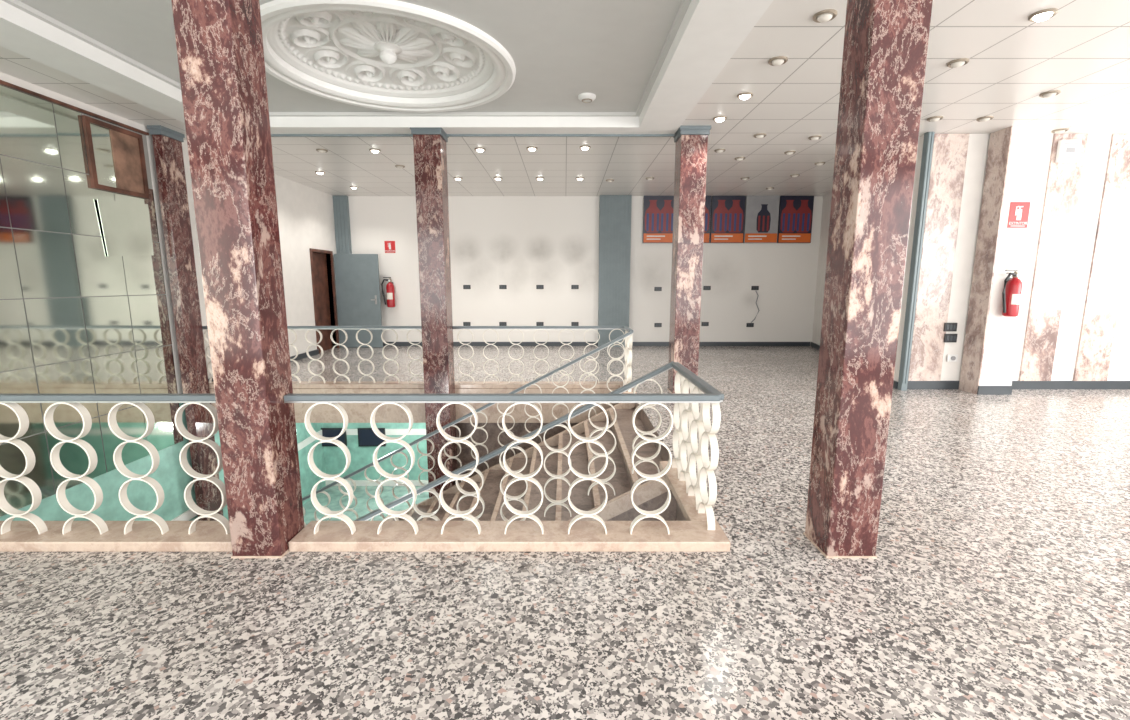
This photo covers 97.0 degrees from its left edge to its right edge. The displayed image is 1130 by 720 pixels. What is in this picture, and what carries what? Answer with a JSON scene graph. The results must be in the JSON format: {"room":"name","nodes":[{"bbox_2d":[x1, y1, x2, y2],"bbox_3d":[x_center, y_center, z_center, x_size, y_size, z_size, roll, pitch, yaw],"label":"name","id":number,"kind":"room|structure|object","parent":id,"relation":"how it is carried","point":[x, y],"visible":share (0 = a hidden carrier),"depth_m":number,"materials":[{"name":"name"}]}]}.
{"room":"empty shop floor","nodes":[
{"label":"empty shop floor","id":0,"kind":"room"},
{"bbox_2d":[0,72,339,520],"bbox_3d":[-5.295,0.565,4.425,0.150,6.320,14.970,0,9,0],"label":"wall","id":1,"kind":"structure","parent":0,"point":[305,213],"depth_m":7.03,"materials":[{"name":"white paint"}]},
{"bbox_2d":[0,80,183,516],"bbox_3d":[-5.194,-0.122,1.788,0.048,3.970,9.570,0,9,0],"label":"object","id":2,"kind":"structure","parent":1,"relation":"attached to","point":[76,318],"depth_m":5.19,"materials":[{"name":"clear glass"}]},
{"bbox_2d":[81,115,149,198],"bbox_3d":[-5.179,-2.316,5.794,0.038,0.750,0.738,0,9,0],"label":"wooden frame","id":3,"kind":"object","parent":2,"relation":"attached to","point":[115,155],"visible":1,"depth_m":5.76,"materials":[{"name":"brown wood"}]},
{"bbox_2d":[97,199,155,255],"bbox_3d":[-5.181,-1.554,5.938,0.010,0.666,0.729,0,9,0],"label":"tile","id":4,"kind":"structure","parent":2,"relation":"attached to","point":[127,228],"depth_m":5.91,"materials":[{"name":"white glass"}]},
{"bbox_2d":[0,461,730,551],"bbox_3d":[-2.145,0.951,3.443,6.150,0.060,1.290,0,9,0],"label":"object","id":5,"kind":"structure","parent":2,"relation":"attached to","point":[692,534],"depth_m":2.86,"materials":[{"name":"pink stone"}]},
{"bbox_2d":[0,394,229,533],"bbox_3d":[-3.522,0.598,2.846,3.375,0.822,0.058,0,9,0],"label":"railing","id":6,"kind":"object","parent":5,"relation":"on","point":[9,400],"visible":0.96,"depth_m":2.83,"materials":[{"name":"white metal"}]},
{"bbox_2d":[284,362,723,533],"bbox_3d":[-0.333,0.512,3.395,2.444,0.822,1.169,0,9,0],"label":"railing","id":7,"kind":"object","parent":5,"relation":"on","point":[701,392],"visible":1,"depth_m":2.85,"materials":[{"name":"white metal"}]},
{"bbox_2d":[209,381,636,393],"bbox_3d":[-2.115,0.399,6.975,6.130,0.059,0.740,0,9,0],"label":"trim","id":8,"kind":"structure","parent":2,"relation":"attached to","point":[304,384],"depth_m":7.12,"materials":[{"name":"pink stone"}]},
{"bbox_2d":[202,326,633,391],"bbox_3d":[-2.160,-0.030,6.867,6.099,0.822,0.659,0,9,0],"label":"railing","id":9,"kind":"object","parent":8,"relation":"on","point":[628,340],"visible":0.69,"depth_m":7.12,"materials":[{"name":"white metal"}]},
{"bbox_2d":[208,349,318,381],"bbox_3d":[-5.205,0.081,8.889,0.030,0.100,3.340,0,9,0],"label":"baseboard","id":10,"kind":"structure","parent":1,"relation":"attached to","point":[314,352],"depth_m":9.92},
{"bbox_2d":[171,429,427,520],"bbox_3d":[-2.160,2.837,6.211,6.120,1.280,9.400,0,9,0],"label":"trim","id":11,"kind":"structure","parent":1,"relation":"attached to","point":[186,516],"depth_m":10.74,"materials":[{"name":"white paint"}]},
{"bbox_2d":[309,248,338,353],"bbox_3d":[-5.285,-1.279,10.858,0.190,2.180,0.970,0,9,0],"label":"door","id":12,"kind":"structure","parent":1,"relation":"in","point":[322,296],"depth_m":11.01,"materials":[{"name":"brown wood"}]},
{"bbox_2d":[334,254,382,346],"bbox_3d":[-4.693,-1.331,11.355,0.984,2.110,0.090,0,9,0],"label":"door leaf","id":13,"kind":"structure","parent":12,"relation":"attached to","point":[357,281],"depth_m":11.34,"materials":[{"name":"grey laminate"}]},
{"bbox_2d":[209,388,621,422],"bbox_3d":[-2.146,0.653,7.165,6.149,0.500,0.038,0,9,0],"label":"trim","id":14,"kind":"structure","parent":1,"relation":"attached to","point":[356,412],"depth_m":7.15,"materials":[{"name":"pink stone"}]},
{"bbox_2d":[19,0,682,111],"bbox_3d":[-1.585,-2.743,4.218,5.030,0.001,3.980,0,9,0],"label":"ceiling","id":15,"kind":"structure","parent":0,"point":[560,51],"depth_m":4.35,"materials":[{"name":"white paint"}]},
{"bbox_2d":[260,0,515,112],"bbox_3d":[-1.700,-2.918,4.808,2.439,0.265,2.439,1,9,4],"label":"ceiling medallion","id":16,"kind":"object","parent":15,"relation":"attached to","point":[389,55],"visible":0.99,"depth_m":4.86,"materials":[{"name":"white paint"}]},
{"bbox_2d":[578,93,595,102],"bbox_3d":[0.247,-2.932,5.609,0.200,0.056,0.200,0,9,0],"label":"smoke detector","id":17,"kind":"object","parent":15,"relation":"attached to","point":[584,97],"visible":1,"depth_m":5.56,"materials":[{"name":"white plastic"}]},
{"bbox_2d":[303,486,428,524],"bbox_3d":[-0.660,3.612,5.877,9.320,0.150,10.500,0,9,0],"label":"floor","id":18,"kind":"structure","parent":0,"point":[359,493],"depth_m":10.14,"materials":[{"name":"grey stone"}]},
{"bbox_2d":[147,125,222,520],"bbox_3d":[-5.100,0.182,6.880,0.174,6.319,0.394,0,9,0],"label":"marble column","id":19,"kind":"structure","parent":18,"relation":"on","point":[167,143],"depth_m":6.67,"materials":[{"name":"red stone"}]},
{"bbox_2d":[410,127,457,497],"bbox_3d":[-1.730,0.182,6.880,0.394,6.319,0.394,0,9,0],"label":"marble column","id":20,"kind":"structure","parent":18,"relation":"on","point":[429,143],"depth_m":6.56,"materials":[{"name":"red stone"}]},
{"bbox_2d":[386,403,676,520],"bbox_3d":[-1.722,2.114,5.588,5.300,2.900,2.660,0,9,0],"label":"staircase","id":21,"kind":"structure","parent":18,"relation":"on","point":[649,495],"depth_m":5.37,"materials":[{"name":"grey stone"}]},
{"bbox_2d":[302,331,631,525],"bbox_3d":[-1.640,1.272,6.686,5.000,3.333,0.058,0,9,0],"label":"railing","id":22,"kind":"object","parent":21,"relation":"on","point":[347,477],"visible":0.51,"depth_m":6.64,"materials":[{"name":"white metal"}]},
{"bbox_2d":[354,361,673,520],"bbox_3d":[-1.640,1.659,4.206,5.000,3.333,0.058,0,9,0],"label":"railing","id":23,"kind":"object","parent":21,"relation":"on","point":[426,488],"visible":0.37,"depth_m":4.07,"materials":[{"name":"white metal"}]},
{"bbox_2d":[322,423,427,479],"bbox_3d":[-0.660,1.512,10.812,9.320,2.480,0.100,0,9,0],"label":"wall","id":24,"kind":"structure","parent":0,"point":[361,456],"depth_m":10.85,"materials":[{"name":"green paint"}]},
{"bbox_2d":[321,428,346,445],"bbox_3d":[-4.984,1.657,10.731,0.573,0.401,0.044,0,9,0],"label":"wall screen","id":25,"kind":"object","parent":24,"relation":"attached to","point":[326,432],"visible":0.5,"depth_m":10.70,"materials":[{"name":"black plastic"}]},
{"bbox_2d":[357,428,385,445],"bbox_3d":[-4.146,1.657,10.731,0.578,0.401,0.044,0,9,0],"label":"wall screen","id":26,"kind":"object","parent":24,"relation":"attached to","point":[366,436],"visible":0.93,"depth_m":10.71,"materials":[{"name":"black plastic"}]},
{"bbox_2d":[456,423,584,482],"bbox_3d":[-0.411,2.018,7.572,2.678,2.479,0.100,0,9,0],"label":"wall","id":27,"kind":"structure","parent":0,"point":[479,435],"depth_m":7.39,"materials":[{"name":"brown stone"}]},
{"bbox_2d":[0,346,1129,719],"bbox_3d":[2.340,1.021,4.547,15.320,0.420,15.070,0,9,0],"label":"floor","id":28,"kind":"structure","parent":0,"point":[997,585],"depth_m":2.33,"materials":[{"name":"stone"}]},
{"bbox_2d":[171,0,304,557],"bbox_3d":[-1.695,-0.620,2.616,0.324,3.419,0.314,0,9,0],"label":"marble column","id":29,"kind":"structure","parent":28,"relation":"on","point":[220,50],"depth_m":2.55,"materials":[{"name":"red stone"}]},
{"bbox_2d":[667,126,710,393],"bbox_3d":[1.623,-1.252,6.667,0.388,3.419,0.394,0,9,0],"label":"marble column","id":30,"kind":"structure","parent":28,"relation":"on","point":[691,146],"depth_m":6.48,"materials":[{"name":"red stone"}]},
{"bbox_2d":[803,0,932,557],"bbox_3d":[1.575,-0.620,2.616,0.324,3.419,0.314,0,9,0],"label":"marble column","id":31,"kind":"structure","parent":28,"relation":"on","point":[885,48],"depth_m":2.55,"materials":[{"name":"red stone"}]},
{"bbox_2d":[980,126,1047,385],"bbox_3d":[5.797,-1.249,6.646,0.430,3.419,0.319,0,9,0],"label":"wall pier","id":32,"kind":"object","parent":28,"relation":"on","point":[1027,148],"visible":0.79,"depth_m":6.46,"materials":[{"name":"white paint"}]},
{"bbox_2d":[977,386,1012,394],"bbox_3d":[5.787,0.407,6.733,0.450,0.120,0.019,0,9,0],"label":"baseboard","id":33,"kind":"object","parent":32,"relation":"attached to","point":[982,390],"visible":1,"depth_m":6.72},
{"bbox_2d":[1002,270,1021,316],"bbox_3d":[5.735,-0.863,6.458,0.245,0.600,0.183,0,9,0],"label":"fire extinguisher","id":34,"kind":"object","parent":32,"relation":"attached to","point":[1011,294],"visible":1,"depth_m":6.40,"materials":[{"name":"red metal"}]},
{"bbox_2d":[1007,202,1030,227],"bbox_3d":[5.797,-1.852,6.385,0.250,0.320,0.009,0,9,0],"label":"fire extinguisher sign","id":35,"kind":"object","parent":32,"relation":"attached to","point":[1019,211],"visible":1,"depth_m":6.38,"materials":[{"name":"red plastic"}]},
{"bbox_2d":[0,0,1129,195],"bbox_3d":[2.340,-2.713,3.964,15.320,0.300,15.070,0,9,0],"label":"ceiling","id":36,"kind":"structure","parent":0,"point":[1082,52],"depth_m":5.67,"materials":[{"name":"white paint"}]},
{"bbox_2d":[316,149,327,152],"bbox_3d":[-3.577,-3.072,7.364,0.160,0.040,0.160,0,9,0],"label":"recessed light","id":37,"kind":"object","parent":36,"relation":"in","point":[318,150],"visible":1,"depth_m":7.33,"materials":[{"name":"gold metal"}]},
{"bbox_2d":[369,149,380,152],"bbox_3d":[-2.797,-3.072,7.364,0.160,0.040,0.160,0,9,0],"label":"recessed light","id":38,"kind":"object","parent":36,"relation":"in","point":[370,150],"visible":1,"depth_m":7.33,"materials":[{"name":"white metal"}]},
{"bbox_2d":[0,0,772,133],"bbox_3d":[-1.585,-2.645,4.127,6.010,0.165,4.750,0,9,0],"label":"trim","id":39,"kind":"structure","parent":36,"relation":"attached to","point":[709,33],"depth_m":4.79,"materials":[{"name":"white paint"}]},
{"bbox_2d":[271,134,673,136],"bbox_3d":[-1.585,-2.932,6.501,6.010,0.050,0.030,0,9,0],"label":"trim","id":40,"kind":"structure","parent":36,"relation":"attached to","point":[272,135],"depth_m":6.49,"materials":[{"name":"grey paint"}]},
{"bbox_2d":[474,148,485,151],"bbox_3d":[-1.242,-3.063,7.308,0.160,0.040,0.160,0,9,0],"label":"recessed light","id":41,"kind":"object","parent":36,"relation":"in","point":[475,149],"visible":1,"depth_m":7.27,"materials":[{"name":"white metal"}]},
{"bbox_2d":[526,147,537,150],"bbox_3d":[-0.479,-3.055,7.254,0.160,0.040,0.160,0,9,0],"label":"recessed light","id":42,"kind":"object","parent":36,"relation":"in","point":[527,148],"visible":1,"depth_m":7.22,"materials":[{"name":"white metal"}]},
{"bbox_2d":[579,146,590,149],"bbox_3d":[0.288,-3.046,7.200,0.160,0.040,0.160,0,9,0],"label":"recessed light","id":43,"kind":"object","parent":36,"relation":"in","point":[580,147],"visible":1,"depth_m":7.16,"materials":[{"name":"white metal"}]},
{"bbox_2d":[713,116,726,121],"bbox_3d":[1.837,-2.848,5.928,0.160,0.040,0.160,0,9,0],"label":"recessed light","id":44,"kind":"object","parent":36,"relation":"in","point":[717,118],"visible":1,"depth_m":5.89,"materials":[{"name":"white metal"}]},
{"bbox_2d":[714,149,725,152],"bbox_3d":[2.282,-3.072,7.364,0.160,0.040,0.160,0,9,0],"label":"recessed light","id":45,"kind":"object","parent":36,"relation":"in","point":[716,150],"visible":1,"depth_m":7.33,"materials":[{"name":"gold metal"}]},
{"bbox_2d":[735,157,744,160],"bbox_3d":[2.742,-3.146,7.839,0.160,0.040,0.160,0,9,0],"label":"recessed light","id":46,"kind":"object","parent":36,"relation":"in","point":[736,158],"visible":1,"depth_m":7.80,"materials":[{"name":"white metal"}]},
{"bbox_2d":[737,92,752,99],"bbox_3d":[1.871,-2.734,5.199,0.160,0.040,0.160,0,9,0],"label":"recessed light","id":47,"kind":"object","parent":36,"relation":"in","point":[746,95],"visible":1,"depth_m":5.17,"materials":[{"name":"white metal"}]},
{"bbox_2d":[754,133,765,138],"bbox_3d":[2.578,-2.955,6.613,0.160,0.040,0.160,0,9,0],"label":"recessed light","id":48,"kind":"object","parent":36,"relation":"in","point":[760,135],"visible":1,"depth_m":6.58,"materials":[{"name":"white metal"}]},
{"bbox_2d":[768,56,787,65],"bbox_3d":[1.864,-2.606,4.380,0.160,0.040,0.160,0,9,0],"label":"recessed light","id":49,"kind":"object","parent":36,"relation":"in","point":[779,60],"visible":1,"depth_m":4.35,"materials":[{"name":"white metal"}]},
{"bbox_2d":[784,151,795,154],"bbox_3d":[3.363,-3.089,7.477,0.160,0.040,0.160,0,9,0],"label":"recessed light","id":50,"kind":"object","parent":36,"relation":"in","point":[786,152],"visible":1,"depth_m":7.44,"materials":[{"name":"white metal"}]},
{"bbox_2d":[808,135,821,139],"bbox_3d":[3.350,-2.969,6.704,0.160,0.040,0.160,0,9,0],"label":"recessed light","id":51,"kind":"object","parent":36,"relation":"in","point":[816,137],"visible":1,"depth_m":6.67,"materials":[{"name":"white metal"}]},
{"bbox_2d":[815,162,825,165],"bbox_3d":[4.164,-3.197,8.168,0.160,0.040,0.160,0,9,0],"label":"recessed light","id":52,"kind":"object","parent":36,"relation":"in","point":[817,163],"visible":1,"depth_m":8.13,"materials":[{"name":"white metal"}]},
{"bbox_2d":[813,9,836,22],"bbox_3d":[1.892,-2.491,3.642,0.160,0.040,0.160,0,9,0],"label":"recessed light","id":53,"kind":"object","parent":36,"relation":"in","point":[826,15],"visible":1,"depth_m":3.61,"materials":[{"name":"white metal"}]},
{"bbox_2d":[927,116,942,121],"bbox_3d":[4.384,-2.848,5.928,0.160,0.040,0.160,0,9,0],"label":"recessed light","id":54,"kind":"object","parent":36,"relation":"in","point":[934,118],"visible":1,"depth_m":5.89,"materials":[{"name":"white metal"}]},
{"bbox_2d":[947,58,969,67],"bbox_3d":[3.471,-2.612,4.420,0.160,0.040,0.160,0,9,0],"label":"recessed light","id":55,"kind":"object","parent":36,"relation":"in","point":[956,63],"visible":1,"depth_m":4.39,"materials":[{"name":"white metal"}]},
{"bbox_2d":[976,116,993,121],"bbox_3d":[4.976,-2.848,5.928,0.160,0.040,0.160,0,9,0],"label":"recessed light","id":56,"kind":"object","parent":36,"relation":"in","point":[985,118],"visible":1,"depth_m":5.90,"materials":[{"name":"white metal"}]},
{"bbox_2d":[1028,8,1057,21],"bbox_3d":[3.466,-2.489,3.628,0.160,0.040,0.160,0,9,0],"label":"recessed light","id":57,"kind":"object","parent":36,"relation":"in","point":[1045,14],"visible":1,"depth_m":3.60,"materials":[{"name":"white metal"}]},
{"bbox_2d":[1039,90,1060,97],"bbox_3d":[4.987,-2.725,5.144,0.160,0.040,0.160,0,9,0],"label":"recessed light","id":58,"kind":"object","parent":36,"relation":"in","point":[1048,94],"visible":1,"depth_m":5.11,"materials":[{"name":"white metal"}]},
{"bbox_2d":[1051,128,1068,133],"bbox_3d":[6.328,-2.921,6.395,0.160,0.040,0.160,0,9,0],"label":"recessed light","id":59,"kind":"object","parent":36,"relation":"in","point":[1057,131],"visible":1,"depth_m":6.36,"materials":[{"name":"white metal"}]},
{"bbox_2d":[348,196,822,343],"bbox_3d":[0.390,-2.033,11.671,11.620,3.420,0.150,0,9,0],"label":"wall","id":60,"kind":"structure","parent":0,"point":[520,243],"depth_m":11.60,"materials":[{"name":"paint"}]},
{"bbox_2d":[333,196,351,253],"bbox_3d":[-5.066,-2.011,11.538,0.307,3.418,0.120,0,9,0],"label":"trim","id":61,"kind":"structure","parent":60,"relation":"attached to","point":[340,203],"depth_m":11.32,"materials":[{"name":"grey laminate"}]},
{"bbox_2d":[381,277,394,306],"bbox_3d":[-4.080,-1.567,11.562,0.282,0.690,0.211,0,9,0],"label":"fire extinguisher","id":62,"kind":"object","parent":60,"relation":"attached to","point":[390,290],"visible":1,"depth_m":11.49,"materials":[{"name":"red metal"}]},
{"bbox_2d":[384,241,394,252],"bbox_3d":[-4.027,-2.600,11.501,0.240,0.270,0.009,0,9,0],"label":"fire extinguisher sign","id":63,"kind":"object","parent":60,"relation":"attached to","point":[389,245],"visible":1,"depth_m":11.50,"materials":[{"name":"red plastic"}]},
{"bbox_2d":[463,285,470,288],"bbox_3d":[-2.283,-1.699,11.638,0.170,0.095,0.016,0,9,0],"label":"wall socket","id":64,"kind":"object","parent":60,"relation":"attached to","point":[464,286],"visible":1,"depth_m":11.63,"materials":[{"name":"black plastic"}]},
{"bbox_2d":[463,322,470,325],"bbox_3d":[-2.309,-0.847,11.771,0.170,0.095,0.016,0,9,0],"label":"wall socket","id":65,"kind":"object","parent":60,"relation":"attached to","point":[464,323],"visible":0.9,"depth_m":11.76,"materials":[{"name":"black plastic"}]},
{"bbox_2d":[499,285,506,288],"bbox_3d":[-1.444,-1.699,11.638,0.170,0.095,0.016,0,9,0],"label":"wall socket","id":66,"kind":"object","parent":60,"relation":"attached to","point":[500,286],"visible":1,"depth_m":11.63,"materials":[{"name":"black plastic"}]},
{"bbox_2d":[499,322,506,325],"bbox_3d":[-1.461,-0.847,11.771,0.170,0.095,0.016,0,9,0],"label":"wall socket","id":67,"kind":"object","parent":60,"relation":"attached to","point":[500,323],"visible":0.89,"depth_m":11.76,"materials":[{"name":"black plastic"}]},
{"bbox_2d":[536,285,543,288],"bbox_3d":[-0.582,-1.699,11.638,0.170,0.095,0.016,0,9,0],"label":"wall socket","id":68,"kind":"object","parent":60,"relation":"attached to","point":[537,286],"visible":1,"depth_m":11.63,"materials":[{"name":"black plastic"}]},
{"bbox_2d":[536,322,543,325],"bbox_3d":[-0.589,-0.847,11.771,0.170,0.095,0.016,0,9,0],"label":"wall socket","id":69,"kind":"object","parent":60,"relation":"attached to","point":[537,323],"visible":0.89,"depth_m":11.76,"materials":[{"name":"black plastic"}]},
{"bbox_2d":[571,285,578,288],"bbox_3d":[0.233,-1.699,11.638,0.170,0.095,0.016,0,9,0],"label":"wall socket","id":70,"kind":"object","parent":60,"relation":"attached to","point":[572,286],"visible":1,"depth_m":11.63,"materials":[{"name":"black plastic"}]},
{"bbox_2d":[571,322,578,325],"bbox_3d":[0.236,-0.847,11.771,0.170,0.095,0.016,0,9,0],"label":"wall socket","id":71,"kind":"object","parent":60,"relation":"attached to","point":[572,323],"visible":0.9,"depth_m":11.76,"materials":[{"name":"black plastic"}]},
{"bbox_2d":[383,342,809,345],"bbox_3d":[0.290,-0.379,11.838,11.020,0.100,0.030,0,9,0],"label":"baseboard","id":72,"kind":"structure","parent":60,"relation":"attached to","point":[395,343],"depth_m":11.82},
{"bbox_2d":[598,195,631,346],"bbox_3d":[1.134,-2.007,11.508,0.710,3.418,0.180,0,9,0],"label":"pillar","id":73,"kind":"structure","parent":60,"relation":"attached to","point":[614,210],"depth_m":11.40,"materials":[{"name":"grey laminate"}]},
{"bbox_2d":[642,196,673,242],"bbox_3d":[2.153,-3.200,11.368,0.747,1.057,0.086,0,9,0],"label":"poster","id":74,"kind":"object","parent":60,"relation":"attached to","point":[657,210],"visible":0.89,"depth_m":11.33,"materials":[{"name":"red paper"}]},
{"bbox_2d":[645,200,659,232],"bbox_3d":[1.989,-3.253,11.319,0.368,0.713,0.001,0,9,0],"label":"picture","id":75,"kind":"object","parent":74,"relation":"attached to","point":[653,208],"depth_m":11.31},
{"bbox_2d":[659,200,672,231],"bbox_3d":[2.317,-3.252,11.318,0.368,0.713,0.001,0,9,0],"label":"picture","id":76,"kind":"object","parent":74,"relation":"attached to","point":[667,208],"depth_m":11.32},
{"bbox_2d":[654,287,661,290],"bbox_3d":[2.167,-1.653,11.645,0.170,0.095,0.016,0,9,0],"label":"wall socket","id":77,"kind":"object","parent":60,"relation":"attached to","point":[655,288],"visible":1,"depth_m":11.64,"materials":[{"name":"black plastic"}]},
{"bbox_2d":[654,323,661,326],"bbox_3d":[2.192,-0.824,11.775,0.170,0.095,0.016,0,9,0],"label":"wall socket","id":78,"kind":"object","parent":60,"relation":"attached to","point":[655,324],"visible":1,"depth_m":11.77,"materials":[{"name":"black plastic"}]},
{"bbox_2d":[701,322,708,325],"bbox_3d":[3.298,-0.847,11.771,0.170,0.095,0.016,0,9,0],"label":"wall socket","id":79,"kind":"object","parent":60,"relation":"attached to","point":[702,323],"visible":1,"depth_m":11.76,"materials":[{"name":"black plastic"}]},
{"bbox_2d":[703,286,710,289],"bbox_3d":[3.308,-1.676,11.642,0.170,0.095,0.016,0,9,0],"label":"wall socket","id":80,"kind":"object","parent":60,"relation":"attached to","point":[704,287],"visible":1,"depth_m":11.64,"materials":[{"name":"black plastic"}]},
{"bbox_2d":[704,196,710,242],"bbox_3d":[2.924,-3.200,11.368,0.747,1.057,0.086,0,9,0],"label":"poster","id":81,"kind":"object","parent":60,"relation":"attached to","point":[707,198],"visible":0.19,"depth_m":11.33,"materials":[{"name":"orange paper"}]},
{"bbox_2d":[704,200,708,231],"bbox_3d":[3.088,-3.252,11.318,0.368,0.713,0.001,0,9,0],"label":"picture","id":82,"kind":"object","parent":81,"relation":"attached to","point":[706,210],"depth_m":11.33},
{"bbox_2d":[710,196,745,242],"bbox_3d":[3.695,-3.200,11.368,0.747,1.057,0.086,0,9,0],"label":"poster","id":83,"kind":"object","parent":60,"relation":"attached to","point":[727,212],"visible":0.98,"depth_m":11.33,"materials":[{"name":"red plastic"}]},
{"bbox_2d":[713,200,727,232],"bbox_3d":[3.530,-3.253,11.319,0.368,0.713,0.001,0,9,0],"label":"picture","id":84,"kind":"object","parent":83,"relation":"attached to","point":[721,208],"depth_m":11.31},
{"bbox_2d":[727,200,743,231],"bbox_3d":[3.859,-3.252,11.318,0.368,0.713,0.001,0,9,0],"label":"picture","id":85,"kind":"object","parent":83,"relation":"attached to","point":[735,208],"depth_m":11.32},
{"bbox_2d":[751,286,758,289],"bbox_3d":[4.427,-1.676,11.642,0.170,0.095,0.016,0,9,0],"label":"wall socket","id":86,"kind":"object","parent":60,"relation":"attached to","point":[752,287],"visible":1,"depth_m":11.64,"materials":[{"name":"black plastic"}]},
{"bbox_2d":[751,291,759,322],"bbox_3d":[4.458,-1.245,11.693,0.190,0.754,0.034,0,9,0],"label":"loose cable","id":87,"kind":"object","parent":86,"relation":"hanging from","point":[756,291],"visible":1,"depth_m":11.68,"materials":[{"name":"grey plastic"}]},
{"bbox_2d":[743,196,779,242],"bbox_3d":[4.465,-3.200,11.368,0.747,1.057,0.085,0,9,0],"label":"poster","id":88,"kind":"object","parent":60,"relation":"attached to","point":[761,218],"visible":0.98,"depth_m":11.34,"materials":[{"name":"paper"}]},
{"bbox_2d":[756,204,770,232],"bbox_3d":[4.503,-3.207,11.326,0.320,0.620,0.001,0,9,0],"label":"picture","id":89,"kind":"object","parent":88,"relation":"attached to","point":[763,211],"depth_m":11.33},
{"bbox_2d":[777,196,813,242],"bbox_3d":[5.236,-3.200,11.368,0.747,1.057,0.086,0,9,0],"label":"poster","id":90,"kind":"object","parent":60,"relation":"attached to","point":[795,212],"visible":0.99,"depth_m":11.33,"materials":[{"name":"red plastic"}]},
{"bbox_2d":[781,200,796,232],"bbox_3d":[5.072,-3.253,11.319,0.368,0.713,0.001,0,9,0],"label":"picture","id":91,"kind":"object","parent":90,"relation":"attached to","point":[789,208],"depth_m":11.32},
{"bbox_2d":[795,200,811,231],"bbox_3d":[5.400,-3.252,11.318,0.368,0.713,0.001,0,9,0],"label":"picture","id":92,"kind":"object","parent":90,"relation":"attached to","point":[804,208],"depth_m":11.32},
{"bbox_2d":[631,403,685,520],"bbox_3d":[0.980,1.894,7.001,0.100,2.899,7.550,0,9,0],"label":"wall","id":93,"kind":"structure","parent":0,"point":[679,517],"depth_m":5.03,"materials":[{"name":"grey stone"}]},
{"bbox_2d":[812,135,923,381],"bbox_3d":[5.374,-1.651,9.219,0.194,3.420,4.997,2,9,13],"label":"wall","id":94,"kind":"structure","parent":0,"point":[826,206],"depth_m":11.03,"materials":[{"name":"white paint"}]},
{"bbox_2d":[810,342,897,388],"bbox_3d":[5.270,-0.011,9.475,0.030,0.100,4.951,2,9,13],"label":"baseboard","id":95,"kind":"structure","parent":94,"relation":"attached to","point":[814,345],"depth_m":11.15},
{"bbox_2d":[898,132,934,390],"bbox_3d":[4.739,-1.266,6.761,0.078,3.418,0.090,0,9,0],"label":"trim","id":96,"kind":"structure","parent":94,"relation":"attached to","point":[927,151],"depth_m":6.72,"materials":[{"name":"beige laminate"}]},
{"bbox_2d":[894,134,1129,380],"bbox_3d":[7.370,-1.294,6.933,5.260,3.420,0.200,0,9,0],"label":"wall","id":97,"kind":"structure","parent":0,"point":[1098,145],"depth_m":6.84,"materials":[{"name":"white paint"}]},
{"bbox_2d":[908,134,968,380],"bbox_3d":[5.074,-1.336,6.815,0.452,3.299,0.019,0,9,0],"label":"marble wall panel","id":98,"kind":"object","parent":97,"relation":"attached to","point":[949,155],"depth_m":6.79,"materials":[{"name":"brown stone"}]},
{"bbox_2d":[944,323,957,330],"bbox_3d":[5.344,-0.456,6.928,0.170,0.120,0.026,0,9,0],"label":"switch panel","id":99,"kind":"object","parent":97,"relation":"attached to","point":[947,326],"visible":1,"depth_m":6.92,"materials":[{"name":"black plastic"}]},
{"bbox_2d":[946,325,955,329],"bbox_3d":[5.343,-0.455,6.918,0.127,0.070,0.006,0,9,0],"label":"switch","id":100,"kind":"object","parent":99,"relation":"attached to","point":[948,327],"depth_m":6.92,"materials":[{"name":"grey plastic"}]},
{"bbox_2d":[944,334,957,341],"bbox_3d":[5.362,-0.304,6.951,0.170,0.120,0.026,0,9,0],"label":"switch panel","id":101,"kind":"object","parent":97,"relation":"attached to","point":[947,337],"visible":1,"depth_m":6.94,"materials":[{"name":"black plastic"}]},
{"bbox_2d":[946,336,955,340],"bbox_3d":[5.361,-0.303,6.941,0.127,0.070,0.006,0,9,0],"label":"switch","id":102,"kind":"object","parent":101,"relation":"attached to","point":[948,338],"depth_m":6.94,"materials":[{"name":"grey plastic"}]},
{"bbox_2d":[947,355,957,361],"bbox_3d":[5.424,-0.026,6.993,0.140,0.100,0.030,0,9,0],"label":"wall outlet","id":103,"kind":"object","parent":97,"relation":"attached to","point":[950,358],"visible":1,"depth_m":6.99,"materials":[{"name":"white plastic"}]},
{"bbox_2d":[959,126,1012,393],"bbox_3d":[5.572,-1.249,6.646,0.020,3.419,0.319,0,9,0],"label":"trim","id":104,"kind":"structure","parent":97,"relation":"attached to","point":[999,147],"depth_m":6.61,"materials":[{"name":"brown stone"}]},
{"bbox_2d":[907,381,1129,388],"bbox_3d":[7.320,0.354,7.074,5.160,0.120,0.030,0,9,0],"label":"baseboard","id":105,"kind":"structure","parent":97,"relation":"attached to","point":[911,384],"depth_m":7.06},
{"bbox_2d":[1019,134,1088,380],"bbox_3d":[6.642,-1.336,6.815,0.438,3.299,0.019,0,9,0],"label":"trim","id":106,"kind":"structure","parent":97,"relation":"attached to","point":[1063,185],"depth_m":6.81,"materials":[{"name":"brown stone"}]},
{"bbox_2d":[1055,140,1081,162],"bbox_3d":[6.601,-2.736,6.557,0.260,0.280,0.062,0,9,0],"label":"alarm box","id":107,"kind":"object","parent":97,"relation":"attached to","point":[1068,151],"visible":1,"depth_m":6.53,"materials":[{"name":"white plastic"}]},
{"bbox_2d":[1073,134,1129,380],"bbox_3d":[7.422,-1.336,6.815,0.466,3.299,0.019,0,9,0],"label":"trim","id":108,"kind":"structure","parent":97,"relation":"attached to","point":[1112,241],"depth_m":6.82,"materials":[{"name":"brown stone"}]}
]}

